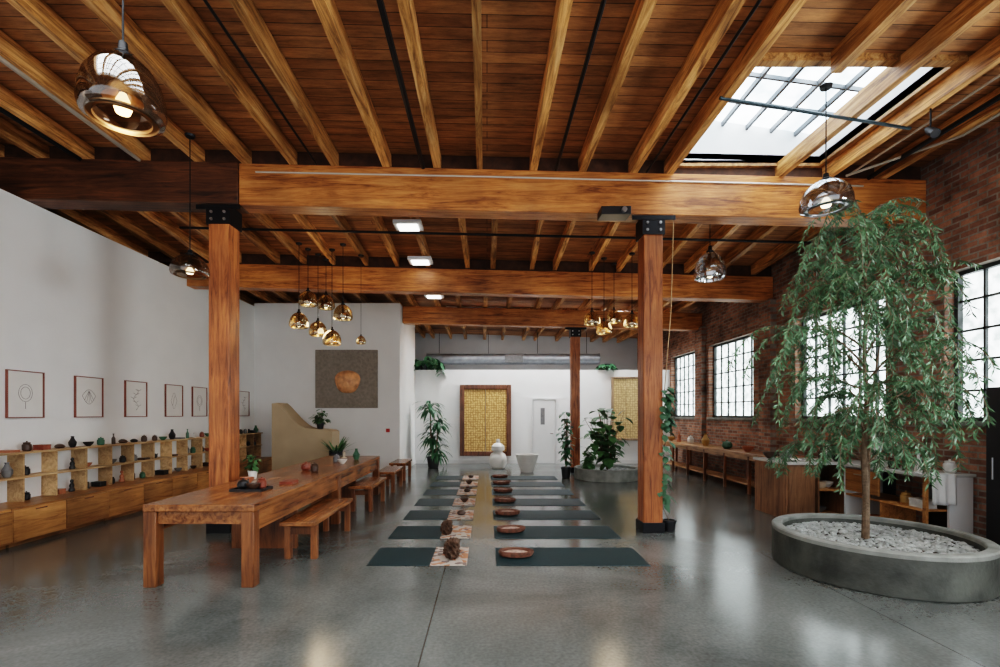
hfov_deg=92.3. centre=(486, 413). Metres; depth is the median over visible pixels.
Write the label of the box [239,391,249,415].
framed drawing
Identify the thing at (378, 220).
joist
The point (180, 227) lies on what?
ceiling pipe
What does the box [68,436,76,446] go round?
vase
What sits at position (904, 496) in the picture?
jar
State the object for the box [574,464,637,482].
round planter
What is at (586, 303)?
joist
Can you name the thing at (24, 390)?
framed drawing
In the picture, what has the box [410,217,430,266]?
joist
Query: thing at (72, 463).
figurine
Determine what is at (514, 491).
yoga mat
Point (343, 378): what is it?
artwork
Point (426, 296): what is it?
ceiling light
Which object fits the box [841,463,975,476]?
countertop
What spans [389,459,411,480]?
bench
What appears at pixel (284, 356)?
wall
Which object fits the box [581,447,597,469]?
leaf plant
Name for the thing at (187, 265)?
pendant lamp
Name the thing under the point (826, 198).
pendant lamp
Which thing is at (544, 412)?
door
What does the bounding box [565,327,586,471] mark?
timber post
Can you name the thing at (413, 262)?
diffuser
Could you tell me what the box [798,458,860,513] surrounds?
storage shelf
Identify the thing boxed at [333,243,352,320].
pendant lamp
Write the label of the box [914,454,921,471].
bottle
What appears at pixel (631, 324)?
pendant lamp
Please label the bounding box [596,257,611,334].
pendant lamp
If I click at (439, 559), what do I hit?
patterned cloth
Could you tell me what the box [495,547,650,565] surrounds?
yoga mat
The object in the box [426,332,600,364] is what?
air duct
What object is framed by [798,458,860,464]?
countertop
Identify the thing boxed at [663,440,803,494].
table
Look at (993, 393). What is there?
tall cabinet
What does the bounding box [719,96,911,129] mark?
rod
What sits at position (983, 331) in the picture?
window
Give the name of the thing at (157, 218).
joist
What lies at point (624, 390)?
carved panel
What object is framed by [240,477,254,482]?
bowl
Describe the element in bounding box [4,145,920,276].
trim
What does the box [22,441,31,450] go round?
jar
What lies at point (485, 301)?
joist
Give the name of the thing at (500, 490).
basket
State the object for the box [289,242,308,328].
pendant lamp
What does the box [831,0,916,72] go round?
joist
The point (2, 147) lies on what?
joist
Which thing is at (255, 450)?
open shelf
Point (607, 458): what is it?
leaf plant
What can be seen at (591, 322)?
pendant lamp
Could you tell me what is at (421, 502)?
yoga mat
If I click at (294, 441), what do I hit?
partition wall
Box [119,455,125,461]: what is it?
jar
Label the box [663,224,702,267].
joist
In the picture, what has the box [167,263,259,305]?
joist
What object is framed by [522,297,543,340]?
joist
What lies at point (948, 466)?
jar
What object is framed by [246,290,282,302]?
joist
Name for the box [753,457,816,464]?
island countertop
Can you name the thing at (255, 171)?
conduit pipe
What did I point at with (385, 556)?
yoga mat
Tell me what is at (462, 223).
joist
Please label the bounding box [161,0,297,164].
joist
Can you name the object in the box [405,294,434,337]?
joist
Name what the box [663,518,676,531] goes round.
pot
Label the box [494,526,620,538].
yoga mat
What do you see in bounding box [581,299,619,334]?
joist
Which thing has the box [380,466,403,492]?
bench
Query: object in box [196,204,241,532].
timber post
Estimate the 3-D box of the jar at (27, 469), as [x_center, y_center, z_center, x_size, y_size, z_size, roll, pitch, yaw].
[-6.286,0.766,6.536,0.099,0.131,0.099,0,0,0]
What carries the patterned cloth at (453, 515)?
on the yoga mat at (413, 514)
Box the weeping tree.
[726,197,999,538]
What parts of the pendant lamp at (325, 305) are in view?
lamp shade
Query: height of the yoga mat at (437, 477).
0.006 m
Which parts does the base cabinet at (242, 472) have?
drawer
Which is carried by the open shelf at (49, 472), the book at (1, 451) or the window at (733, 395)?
the book at (1, 451)
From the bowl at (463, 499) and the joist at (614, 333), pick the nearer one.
the bowl at (463, 499)
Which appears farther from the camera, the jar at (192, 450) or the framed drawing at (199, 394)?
the framed drawing at (199, 394)
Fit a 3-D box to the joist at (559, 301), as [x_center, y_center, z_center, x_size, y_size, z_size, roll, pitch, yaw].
[1.969,-3.104,14.870,0.097,0.300,9.061,0,0,-1]
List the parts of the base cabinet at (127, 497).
drawer, drawer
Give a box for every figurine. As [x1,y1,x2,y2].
[68,479,74,491]
[69,457,75,468]
[119,470,124,481]
[677,431,681,441]
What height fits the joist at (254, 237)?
0.520 m
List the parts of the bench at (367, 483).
leg, cross rail, seat, leg, leg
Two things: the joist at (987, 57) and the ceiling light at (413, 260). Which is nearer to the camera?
the joist at (987, 57)
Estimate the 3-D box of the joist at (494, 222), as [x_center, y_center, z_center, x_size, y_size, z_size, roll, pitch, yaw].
[0.133,-3.349,8.650,0.107,0.520,3.700,0,0,0]
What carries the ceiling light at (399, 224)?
attached to the joist at (421, 239)
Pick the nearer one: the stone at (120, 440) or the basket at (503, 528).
the basket at (503, 528)
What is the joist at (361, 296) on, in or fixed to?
attached to the ceiling
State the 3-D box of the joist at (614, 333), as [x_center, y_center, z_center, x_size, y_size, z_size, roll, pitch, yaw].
[4.750,-3.039,14.870,0.115,0.300,9.061,0,0,0]
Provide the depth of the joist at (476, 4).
4.78 m
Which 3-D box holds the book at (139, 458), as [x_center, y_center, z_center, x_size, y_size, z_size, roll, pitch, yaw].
[-6.285,0.815,8.754,0.196,0.034,0.144,0,0,0]
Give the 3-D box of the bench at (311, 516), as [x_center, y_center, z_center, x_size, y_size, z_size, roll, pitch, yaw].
[-2.120,1.427,6.125,0.400,0.445,1.550,0,0,0]
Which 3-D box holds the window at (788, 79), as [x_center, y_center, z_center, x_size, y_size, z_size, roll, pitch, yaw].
[3.610,-3.816,5.730,2.200,0.726,2.080,0,0,0]
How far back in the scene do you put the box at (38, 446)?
6.71 m
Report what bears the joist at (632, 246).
attached to the ceiling
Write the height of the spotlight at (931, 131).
0.356 m
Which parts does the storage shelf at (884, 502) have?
drawer, panel, panel, post, panel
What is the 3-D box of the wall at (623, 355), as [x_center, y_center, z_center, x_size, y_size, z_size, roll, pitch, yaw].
[-1.000,-1.050,19.600,14.200,5.400,0.200,0,0,0]
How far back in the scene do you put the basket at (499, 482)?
11.17 m
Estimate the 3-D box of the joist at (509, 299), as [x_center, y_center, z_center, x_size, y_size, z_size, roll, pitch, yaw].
[0.618,-3.137,14.870,0.103,0.300,9.060,0,0,0]
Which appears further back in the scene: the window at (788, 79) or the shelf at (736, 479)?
the shelf at (736, 479)
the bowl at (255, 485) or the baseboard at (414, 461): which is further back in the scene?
the baseboard at (414, 461)
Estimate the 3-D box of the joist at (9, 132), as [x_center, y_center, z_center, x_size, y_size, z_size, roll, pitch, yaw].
[-6.151,-3.648,2.275,0.078,0.223,9.351,0,0,0]
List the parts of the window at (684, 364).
sill, pane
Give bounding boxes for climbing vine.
[657,220,677,531]
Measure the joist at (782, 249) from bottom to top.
0.520 m
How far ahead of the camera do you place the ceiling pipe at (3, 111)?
5.98 m
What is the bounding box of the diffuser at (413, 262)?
[411,260,428,264]
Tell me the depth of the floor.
4.20 m
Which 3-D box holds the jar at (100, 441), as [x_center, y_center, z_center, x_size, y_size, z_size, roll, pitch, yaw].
[-6.253,0.437,7.772,0.101,0.134,0.101,0,0,0]
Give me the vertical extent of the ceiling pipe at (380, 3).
0.060 m
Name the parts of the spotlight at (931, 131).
stem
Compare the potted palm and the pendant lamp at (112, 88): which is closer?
the pendant lamp at (112, 88)
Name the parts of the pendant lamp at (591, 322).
lamp shade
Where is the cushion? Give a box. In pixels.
[504,550,526,552]
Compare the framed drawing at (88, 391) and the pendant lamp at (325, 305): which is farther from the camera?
the pendant lamp at (325, 305)
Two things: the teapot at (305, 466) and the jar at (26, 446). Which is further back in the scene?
the teapot at (305, 466)
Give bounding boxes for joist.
[0,30,150,160]
[0,84,94,158]
[0,117,49,157]
[0,144,4,156]
[6,0,204,161]
[52,209,148,256]
[80,0,251,163]
[94,210,179,258]
[137,211,208,260]
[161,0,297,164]
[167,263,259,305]
[170,212,241,262]
[228,0,338,165]
[240,218,280,263]
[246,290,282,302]
[253,213,306,263]
[272,291,301,302]
[292,214,335,264]
[300,292,324,302]
[312,0,391,166]
[327,292,349,302]
[331,215,368,265]
[353,293,371,302]
[372,216,398,266]
[384,294,424,337]
[397,0,440,167]
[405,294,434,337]
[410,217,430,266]
[433,299,451,338]
[455,296,466,338]
[458,218,469,267]
[471,0,482,168]
[483,296,487,339]
[490,219,497,268]
[501,297,512,339]
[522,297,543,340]
[529,0,572,170]
[530,220,543,269]
[534,298,564,340]
[553,221,575,269]
[555,299,594,340]
[578,0,656,171]
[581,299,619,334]
[589,222,619,270]
[590,300,637,341]
[602,301,670,342]
[616,234,637,271]
[617,301,696,342]
[628,0,745,172]
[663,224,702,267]
[664,0,806,173]
[684,225,741,272]
[714,225,778,271]
[751,227,823,274]
[775,0,999,175]
[822,34,999,176]
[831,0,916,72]
[874,87,999,178]
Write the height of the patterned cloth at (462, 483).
0.006 m
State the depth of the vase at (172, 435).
9.50 m
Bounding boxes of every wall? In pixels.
[0,189,253,502]
[254,303,414,468]
[272,403,338,470]
[415,333,636,369]
[415,370,669,463]
[637,122,999,537]
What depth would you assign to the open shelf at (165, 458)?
9.89 m
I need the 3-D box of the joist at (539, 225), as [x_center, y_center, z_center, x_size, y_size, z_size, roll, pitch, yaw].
[0.936,-3.333,8.650,0.089,0.520,3.702,0,0,1]
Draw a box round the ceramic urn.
[489,439,506,468]
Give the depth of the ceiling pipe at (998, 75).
5.33 m
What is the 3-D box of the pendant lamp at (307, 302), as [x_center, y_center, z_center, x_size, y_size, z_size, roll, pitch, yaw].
[-3.524,-2.690,9.450,0.360,1.127,0.360,0,0,0]
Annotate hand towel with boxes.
[925,473,956,504]
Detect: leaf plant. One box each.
[578,408,632,469]
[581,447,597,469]
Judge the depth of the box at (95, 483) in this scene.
7.71 m
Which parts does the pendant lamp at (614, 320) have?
lamp shade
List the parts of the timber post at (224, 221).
plate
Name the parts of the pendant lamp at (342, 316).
lamp shade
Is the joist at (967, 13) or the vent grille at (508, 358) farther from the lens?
the vent grille at (508, 358)
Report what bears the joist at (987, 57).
attached to the ceiling
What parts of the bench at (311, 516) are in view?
leg, cross rail, leg, seat, leg, leg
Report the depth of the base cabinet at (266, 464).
12.62 m
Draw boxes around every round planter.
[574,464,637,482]
[771,513,999,602]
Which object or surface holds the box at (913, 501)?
on the storage shelf at (884, 502)
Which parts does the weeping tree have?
stem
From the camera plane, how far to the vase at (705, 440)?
12.24 m
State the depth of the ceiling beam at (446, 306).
14.41 m
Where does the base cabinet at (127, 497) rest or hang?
on the floor
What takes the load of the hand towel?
hanging from the storage shelf at (884, 502)
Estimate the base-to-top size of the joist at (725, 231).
0.520 m
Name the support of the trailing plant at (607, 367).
on the wall at (595, 385)
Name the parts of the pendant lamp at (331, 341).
lamp shade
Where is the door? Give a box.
[532,398,556,463]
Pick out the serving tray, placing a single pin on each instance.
(236, 489)
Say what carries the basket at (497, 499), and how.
on the yoga mat at (519, 502)
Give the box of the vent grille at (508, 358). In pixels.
[505,355,522,362]
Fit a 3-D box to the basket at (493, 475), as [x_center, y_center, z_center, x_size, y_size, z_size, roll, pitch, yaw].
[0.338,1.605,12.379,0.411,0.075,0.235,0,0,5]
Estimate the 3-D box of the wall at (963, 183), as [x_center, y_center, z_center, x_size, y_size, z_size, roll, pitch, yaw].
[6.250,-1.075,8.500,0.300,5.450,22.000,0,0,0]
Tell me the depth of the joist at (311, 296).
13.27 m
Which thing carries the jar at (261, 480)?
on the serving tray
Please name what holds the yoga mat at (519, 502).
on the floor
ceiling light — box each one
[393,219,423,230]
[407,256,432,264]
[424,295,443,298]
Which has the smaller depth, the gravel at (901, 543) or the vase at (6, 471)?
the gravel at (901, 543)
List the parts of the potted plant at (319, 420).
pot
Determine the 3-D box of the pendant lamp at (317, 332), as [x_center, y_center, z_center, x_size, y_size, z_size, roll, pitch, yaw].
[-3.415,-2.402,9.700,0.360,1.652,0.360,0,0,0]
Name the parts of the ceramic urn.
lid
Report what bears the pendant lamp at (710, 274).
hanging from the joist at (689, 230)
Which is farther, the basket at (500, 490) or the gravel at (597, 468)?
the gravel at (597, 468)
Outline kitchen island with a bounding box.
[753,457,816,516]
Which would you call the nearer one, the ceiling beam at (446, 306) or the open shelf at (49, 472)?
the open shelf at (49, 472)
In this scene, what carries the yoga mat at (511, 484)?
on the floor
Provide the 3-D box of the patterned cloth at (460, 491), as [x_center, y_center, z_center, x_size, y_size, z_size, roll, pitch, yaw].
[-0.420,1.639,10.110,0.400,0.006,0.720,0,0,0]
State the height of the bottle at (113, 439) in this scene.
0.178 m
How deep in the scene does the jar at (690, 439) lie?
13.14 m
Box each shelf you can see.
[0,447,89,501]
[75,441,156,489]
[151,437,203,476]
[202,434,239,467]
[239,432,262,459]
[663,461,754,487]
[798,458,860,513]
[841,444,975,533]
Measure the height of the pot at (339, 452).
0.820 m
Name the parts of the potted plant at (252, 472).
pot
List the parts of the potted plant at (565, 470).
stem, pot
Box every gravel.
[593,467,631,469]
[786,521,979,553]
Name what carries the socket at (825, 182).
attached to the pendant lamp at (826, 198)
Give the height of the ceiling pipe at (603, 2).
0.044 m
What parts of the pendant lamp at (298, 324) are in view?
lamp shade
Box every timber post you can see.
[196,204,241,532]
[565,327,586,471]
[632,215,675,532]
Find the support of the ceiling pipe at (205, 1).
attached to the ceiling
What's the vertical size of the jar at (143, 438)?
0.125 m
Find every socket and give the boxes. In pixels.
[708,256,711,265]
[823,180,828,197]
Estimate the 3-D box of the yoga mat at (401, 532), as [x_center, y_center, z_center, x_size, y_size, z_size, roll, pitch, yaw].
[-0.775,1.646,6.700,1.070,0.006,0.700,0,0,0]
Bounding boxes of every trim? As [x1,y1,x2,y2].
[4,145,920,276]
[695,235,931,522]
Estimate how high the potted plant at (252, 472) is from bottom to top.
0.320 m
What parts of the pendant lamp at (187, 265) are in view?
lamp shade, cord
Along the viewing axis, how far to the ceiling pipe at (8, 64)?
5.40 m
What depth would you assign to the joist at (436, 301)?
16.68 m
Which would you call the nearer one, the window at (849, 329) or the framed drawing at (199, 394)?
the window at (849, 329)
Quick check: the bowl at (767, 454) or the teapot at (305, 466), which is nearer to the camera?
the teapot at (305, 466)
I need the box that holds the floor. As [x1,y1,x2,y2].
[0,464,999,666]
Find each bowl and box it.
[83,442,93,445]
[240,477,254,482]
[246,482,260,488]
[337,459,346,463]
[460,497,468,501]
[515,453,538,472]
[741,446,754,451]
[763,452,776,457]
[820,506,826,511]
[825,481,833,486]
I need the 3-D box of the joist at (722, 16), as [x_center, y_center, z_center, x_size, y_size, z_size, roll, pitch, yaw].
[2.050,-3.453,2.275,0.105,0.223,9.350,0,0,0]
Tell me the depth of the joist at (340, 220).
9.10 m
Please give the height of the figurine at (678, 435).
0.330 m
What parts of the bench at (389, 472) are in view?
cross rail, seat, leg, leg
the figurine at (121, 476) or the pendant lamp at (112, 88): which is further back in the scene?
the figurine at (121, 476)
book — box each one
[0,450,19,452]
[138,457,150,459]
[279,479,298,484]
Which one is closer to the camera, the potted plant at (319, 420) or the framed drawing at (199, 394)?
the framed drawing at (199, 394)
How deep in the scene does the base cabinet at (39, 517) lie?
6.54 m
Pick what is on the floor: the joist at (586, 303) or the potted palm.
the potted palm
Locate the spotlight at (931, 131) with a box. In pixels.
[924,108,940,137]
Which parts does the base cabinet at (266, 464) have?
drawer, drawer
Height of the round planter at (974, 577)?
0.410 m
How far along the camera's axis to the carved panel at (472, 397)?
15.92 m
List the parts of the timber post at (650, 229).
plate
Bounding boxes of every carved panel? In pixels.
[460,385,510,455]
[611,377,637,439]
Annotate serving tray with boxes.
[229,486,272,491]
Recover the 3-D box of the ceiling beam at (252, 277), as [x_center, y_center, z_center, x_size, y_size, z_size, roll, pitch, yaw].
[-0.150,-2.824,10.350,12.480,0.799,0.280,0,0,0]
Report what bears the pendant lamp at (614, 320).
hanging from the ceiling
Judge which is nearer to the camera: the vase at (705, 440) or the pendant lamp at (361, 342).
the pendant lamp at (361, 342)
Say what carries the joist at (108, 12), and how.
attached to the ceiling
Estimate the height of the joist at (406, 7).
0.223 m
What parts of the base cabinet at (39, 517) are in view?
drawer, drawer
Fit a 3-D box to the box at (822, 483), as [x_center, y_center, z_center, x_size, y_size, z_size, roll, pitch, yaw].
[5.300,1.125,7.720,0.161,0.099,0.205,0,0,0]
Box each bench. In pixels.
[279,498,352,558]
[348,477,386,511]
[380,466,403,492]
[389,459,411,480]
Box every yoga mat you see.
[366,547,435,565]
[388,526,441,538]
[403,510,449,519]
[414,499,454,505]
[423,489,457,494]
[429,482,475,486]
[435,476,462,479]
[491,476,557,479]
[491,482,564,486]
[492,489,573,494]
[492,499,585,505]
[493,510,600,519]
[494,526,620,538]
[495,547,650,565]
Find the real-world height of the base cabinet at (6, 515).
0.480 m
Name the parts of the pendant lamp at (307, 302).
lamp shade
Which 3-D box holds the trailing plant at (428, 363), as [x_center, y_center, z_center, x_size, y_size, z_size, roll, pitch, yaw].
[-2.057,-1.561,16.161,1.522,0.699,1.332,0,0,20]
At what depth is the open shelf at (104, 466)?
8.39 m
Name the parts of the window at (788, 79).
pane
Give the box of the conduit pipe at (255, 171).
[255,171,863,186]
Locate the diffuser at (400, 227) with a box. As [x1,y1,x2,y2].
[397,224,418,230]
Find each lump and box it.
[440,520,452,534]
[443,537,460,559]
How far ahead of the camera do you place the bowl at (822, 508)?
7.64 m
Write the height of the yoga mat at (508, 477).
0.006 m
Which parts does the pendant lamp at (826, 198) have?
lamp shade, cord, bulb, lamp shade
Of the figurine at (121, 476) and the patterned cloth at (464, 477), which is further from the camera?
the patterned cloth at (464, 477)
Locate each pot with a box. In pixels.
[329,450,342,455]
[426,456,438,467]
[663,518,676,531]
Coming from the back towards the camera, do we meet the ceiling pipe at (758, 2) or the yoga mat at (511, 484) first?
the yoga mat at (511, 484)
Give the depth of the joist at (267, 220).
9.12 m
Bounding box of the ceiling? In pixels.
[0,0,999,337]
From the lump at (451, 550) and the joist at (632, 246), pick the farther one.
the joist at (632, 246)
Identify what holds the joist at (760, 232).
attached to the ceiling
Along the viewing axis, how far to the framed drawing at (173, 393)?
9.77 m
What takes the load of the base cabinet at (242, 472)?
on the floor
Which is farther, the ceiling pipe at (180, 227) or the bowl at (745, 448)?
the bowl at (745, 448)
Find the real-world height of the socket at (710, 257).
0.251 m
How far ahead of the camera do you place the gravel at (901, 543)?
5.11 m
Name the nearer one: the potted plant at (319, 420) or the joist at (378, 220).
the joist at (378, 220)
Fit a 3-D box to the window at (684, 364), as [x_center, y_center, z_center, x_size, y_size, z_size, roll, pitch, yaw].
[6.180,-0.860,14.925,0.260,2.020,2.070,0,0,0]
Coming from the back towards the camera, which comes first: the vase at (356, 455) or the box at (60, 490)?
the vase at (356, 455)
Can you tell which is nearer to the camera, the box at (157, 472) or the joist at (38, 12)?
the joist at (38, 12)
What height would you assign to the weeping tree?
3.681 m
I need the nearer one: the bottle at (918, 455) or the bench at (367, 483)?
the bottle at (918, 455)
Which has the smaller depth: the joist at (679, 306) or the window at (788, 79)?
the window at (788, 79)
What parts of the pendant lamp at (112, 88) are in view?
lamp shade, cord, bulb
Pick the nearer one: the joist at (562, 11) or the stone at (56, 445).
the joist at (562, 11)
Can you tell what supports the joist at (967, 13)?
attached to the ceiling
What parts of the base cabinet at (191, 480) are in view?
drawer, drawer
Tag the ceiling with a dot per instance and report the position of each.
(515, 34)
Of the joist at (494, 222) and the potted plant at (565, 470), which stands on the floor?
the potted plant at (565, 470)
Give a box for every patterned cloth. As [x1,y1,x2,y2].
[430,547,468,565]
[440,525,471,538]
[447,510,473,519]
[452,498,475,505]
[456,489,476,494]
[460,482,477,485]
[462,476,478,479]
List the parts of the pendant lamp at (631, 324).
lamp shade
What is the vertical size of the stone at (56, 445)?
0.071 m
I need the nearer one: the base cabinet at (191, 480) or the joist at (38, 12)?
the joist at (38, 12)
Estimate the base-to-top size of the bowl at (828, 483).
0.088 m
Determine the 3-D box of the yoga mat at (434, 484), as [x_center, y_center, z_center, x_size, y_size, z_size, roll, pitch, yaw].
[-0.775,1.646,11.260,1.070,0.006,0.700,0,0,0]
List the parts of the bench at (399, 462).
seat, leg, leg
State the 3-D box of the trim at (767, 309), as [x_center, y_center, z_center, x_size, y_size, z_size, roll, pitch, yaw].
[6.040,-0.400,10.200,0.120,4.100,7.240,0,0,0]
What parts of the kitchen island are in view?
panel, door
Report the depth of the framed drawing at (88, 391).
7.69 m
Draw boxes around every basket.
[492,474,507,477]
[493,480,509,484]
[493,488,512,492]
[494,497,515,502]
[495,509,519,515]
[497,525,524,532]
[498,547,533,557]
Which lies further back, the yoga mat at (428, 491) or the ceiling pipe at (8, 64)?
the yoga mat at (428, 491)
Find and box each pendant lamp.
[74,0,167,136]
[169,132,209,279]
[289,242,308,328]
[298,248,317,307]
[309,253,326,336]
[317,259,334,309]
[322,248,340,345]
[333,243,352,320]
[356,254,365,344]
[584,251,599,325]
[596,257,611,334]
[606,263,621,323]
[623,252,637,327]
[694,245,726,282]
[798,82,854,217]
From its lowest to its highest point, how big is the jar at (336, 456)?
0.145 m
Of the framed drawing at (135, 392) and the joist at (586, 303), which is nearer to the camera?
the framed drawing at (135, 392)
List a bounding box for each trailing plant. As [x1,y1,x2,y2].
[414,356,445,376]
[594,364,617,371]
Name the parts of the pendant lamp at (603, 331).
lamp shade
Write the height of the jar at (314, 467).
0.145 m
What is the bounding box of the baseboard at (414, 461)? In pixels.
[369,460,415,473]
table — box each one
[142,456,379,587]
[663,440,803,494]
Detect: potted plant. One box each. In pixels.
[243,455,261,478]
[310,409,330,428]
[556,412,574,477]
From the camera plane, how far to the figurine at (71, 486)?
7.24 m
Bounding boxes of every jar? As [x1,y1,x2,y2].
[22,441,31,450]
[25,465,29,474]
[25,491,30,499]
[97,437,104,444]
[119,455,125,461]
[139,471,145,477]
[141,435,146,441]
[190,447,195,452]
[257,477,266,488]
[311,462,318,471]
[333,454,338,461]
[687,436,693,443]
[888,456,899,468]
[900,491,912,503]
[943,459,956,472]
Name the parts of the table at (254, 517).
leg, leg, cross panel, cross panel, leg, leg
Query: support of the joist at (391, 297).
attached to the ceiling
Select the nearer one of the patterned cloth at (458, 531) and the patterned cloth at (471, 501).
the patterned cloth at (458, 531)
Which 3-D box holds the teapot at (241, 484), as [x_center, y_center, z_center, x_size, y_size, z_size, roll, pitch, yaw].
[-2.747,0.784,5.426,0.133,0.126,0.192,0,0,32]
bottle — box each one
[111,433,115,443]
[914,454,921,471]
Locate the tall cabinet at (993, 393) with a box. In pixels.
[986,387,999,544]
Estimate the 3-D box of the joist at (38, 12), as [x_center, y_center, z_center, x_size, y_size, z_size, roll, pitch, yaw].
[-4.031,-3.599,2.275,0.084,0.223,9.351,0,0,0]
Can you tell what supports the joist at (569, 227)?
attached to the ceiling
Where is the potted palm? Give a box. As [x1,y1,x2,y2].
[416,401,452,467]
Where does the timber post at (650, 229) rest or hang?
on the floor
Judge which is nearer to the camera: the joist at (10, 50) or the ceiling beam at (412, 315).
the joist at (10, 50)
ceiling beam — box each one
[0,157,248,213]
[187,263,772,302]
[239,163,925,228]
[403,306,701,330]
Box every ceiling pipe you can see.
[0,56,140,161]
[0,107,81,160]
[179,226,810,243]
[203,0,316,163]
[376,0,424,168]
[555,0,606,170]
[646,0,761,171]
[846,112,999,176]
[851,74,999,172]
[867,94,999,179]
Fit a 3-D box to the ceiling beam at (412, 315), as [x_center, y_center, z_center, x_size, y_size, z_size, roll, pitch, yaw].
[1.850,-2.713,13.700,8.480,0.678,0.260,0,0,0]
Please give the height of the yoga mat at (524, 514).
0.006 m
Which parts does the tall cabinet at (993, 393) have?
handle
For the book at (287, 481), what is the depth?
5.86 m
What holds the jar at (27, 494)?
on the base cabinet at (39, 517)
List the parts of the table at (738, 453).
leg, leg, leg, leg, leg, leg, leg, leg, leg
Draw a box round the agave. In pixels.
[321,437,353,455]
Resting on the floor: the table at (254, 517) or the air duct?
the table at (254, 517)
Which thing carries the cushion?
on the basket at (509, 552)
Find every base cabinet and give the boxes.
[0,490,108,547]
[0,509,12,549]
[88,477,172,520]
[155,468,208,496]
[203,461,250,478]
[240,457,271,474]
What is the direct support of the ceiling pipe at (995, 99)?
attached to the ceiling
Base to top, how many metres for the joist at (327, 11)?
0.223 m
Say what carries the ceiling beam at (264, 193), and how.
on the timber post at (224, 221)
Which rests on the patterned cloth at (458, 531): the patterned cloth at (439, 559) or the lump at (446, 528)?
the lump at (446, 528)
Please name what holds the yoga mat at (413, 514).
on the floor
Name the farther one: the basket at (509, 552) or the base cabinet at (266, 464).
the base cabinet at (266, 464)
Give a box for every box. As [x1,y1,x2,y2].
[33,444,50,449]
[58,488,65,493]
[91,481,105,486]
[155,470,168,474]
[820,481,825,487]
[909,497,936,508]
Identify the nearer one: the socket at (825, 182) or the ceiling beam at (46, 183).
the socket at (825, 182)
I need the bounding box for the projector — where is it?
[597,206,630,220]
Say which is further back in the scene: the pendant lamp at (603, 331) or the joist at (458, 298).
the joist at (458, 298)
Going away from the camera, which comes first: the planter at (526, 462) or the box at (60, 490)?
the box at (60, 490)
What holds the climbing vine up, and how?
attached to the timber post at (650, 229)
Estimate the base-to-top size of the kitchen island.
0.900 m
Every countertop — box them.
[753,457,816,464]
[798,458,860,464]
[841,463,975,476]
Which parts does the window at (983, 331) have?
sill, pane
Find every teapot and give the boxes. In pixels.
[237,478,249,488]
[301,461,310,470]
[722,440,731,448]
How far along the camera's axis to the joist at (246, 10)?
4.92 m
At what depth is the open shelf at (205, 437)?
10.90 m
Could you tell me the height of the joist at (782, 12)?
0.223 m
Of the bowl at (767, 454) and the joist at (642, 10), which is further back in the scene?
the bowl at (767, 454)
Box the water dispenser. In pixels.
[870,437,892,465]
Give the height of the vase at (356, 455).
0.210 m
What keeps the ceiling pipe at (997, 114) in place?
attached to the joist at (993, 109)
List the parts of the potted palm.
stem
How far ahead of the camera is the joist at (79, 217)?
8.97 m
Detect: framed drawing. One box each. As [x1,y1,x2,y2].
[5,369,44,417]
[74,376,103,417]
[124,380,146,416]
[165,384,182,416]
[192,387,206,416]
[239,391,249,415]
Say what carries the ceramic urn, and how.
on the floor
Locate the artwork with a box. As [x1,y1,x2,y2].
[315,350,377,407]
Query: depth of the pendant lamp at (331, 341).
9.39 m
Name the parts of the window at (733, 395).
sill, pane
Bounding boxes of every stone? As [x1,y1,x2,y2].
[54,444,65,447]
[118,439,127,442]
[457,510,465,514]
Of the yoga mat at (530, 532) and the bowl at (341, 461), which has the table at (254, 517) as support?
the bowl at (341, 461)
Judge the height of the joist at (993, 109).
0.223 m
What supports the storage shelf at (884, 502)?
on the floor
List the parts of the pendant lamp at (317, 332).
lamp shade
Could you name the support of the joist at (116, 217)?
attached to the ceiling
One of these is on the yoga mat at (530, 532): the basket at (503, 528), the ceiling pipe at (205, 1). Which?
the basket at (503, 528)
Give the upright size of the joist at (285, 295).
0.300 m
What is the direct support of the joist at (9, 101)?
attached to the ceiling
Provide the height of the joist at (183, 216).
0.520 m
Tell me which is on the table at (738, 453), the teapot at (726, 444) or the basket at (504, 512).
the teapot at (726, 444)
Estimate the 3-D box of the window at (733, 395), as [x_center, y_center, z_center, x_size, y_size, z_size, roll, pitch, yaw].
[6.180,-0.860,12.100,0.260,2.020,2.320,0,0,0]
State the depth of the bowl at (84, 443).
7.50 m
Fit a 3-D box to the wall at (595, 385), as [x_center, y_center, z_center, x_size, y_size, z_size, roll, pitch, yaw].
[1.850,0.090,16.115,8.500,3.120,0.270,0,0,0]
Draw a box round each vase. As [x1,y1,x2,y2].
[0,462,13,477]
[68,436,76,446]
[169,429,175,438]
[353,449,359,459]
[701,433,709,445]
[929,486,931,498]
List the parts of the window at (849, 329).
sill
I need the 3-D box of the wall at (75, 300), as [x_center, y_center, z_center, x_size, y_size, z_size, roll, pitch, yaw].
[-6.500,-0.657,8.500,0.200,4.615,22.000,0,0,0]
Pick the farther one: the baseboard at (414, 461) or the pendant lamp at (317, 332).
the baseboard at (414, 461)
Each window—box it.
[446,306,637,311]
[670,352,694,418]
[678,52,968,167]
[706,335,754,420]
[791,296,884,422]
[937,260,999,425]
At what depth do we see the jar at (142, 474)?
8.72 m
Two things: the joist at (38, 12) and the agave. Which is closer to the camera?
the joist at (38, 12)
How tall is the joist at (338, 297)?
0.300 m
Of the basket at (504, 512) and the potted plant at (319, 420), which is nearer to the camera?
the basket at (504, 512)
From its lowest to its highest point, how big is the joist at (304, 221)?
0.520 m
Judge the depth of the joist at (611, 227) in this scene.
9.11 m

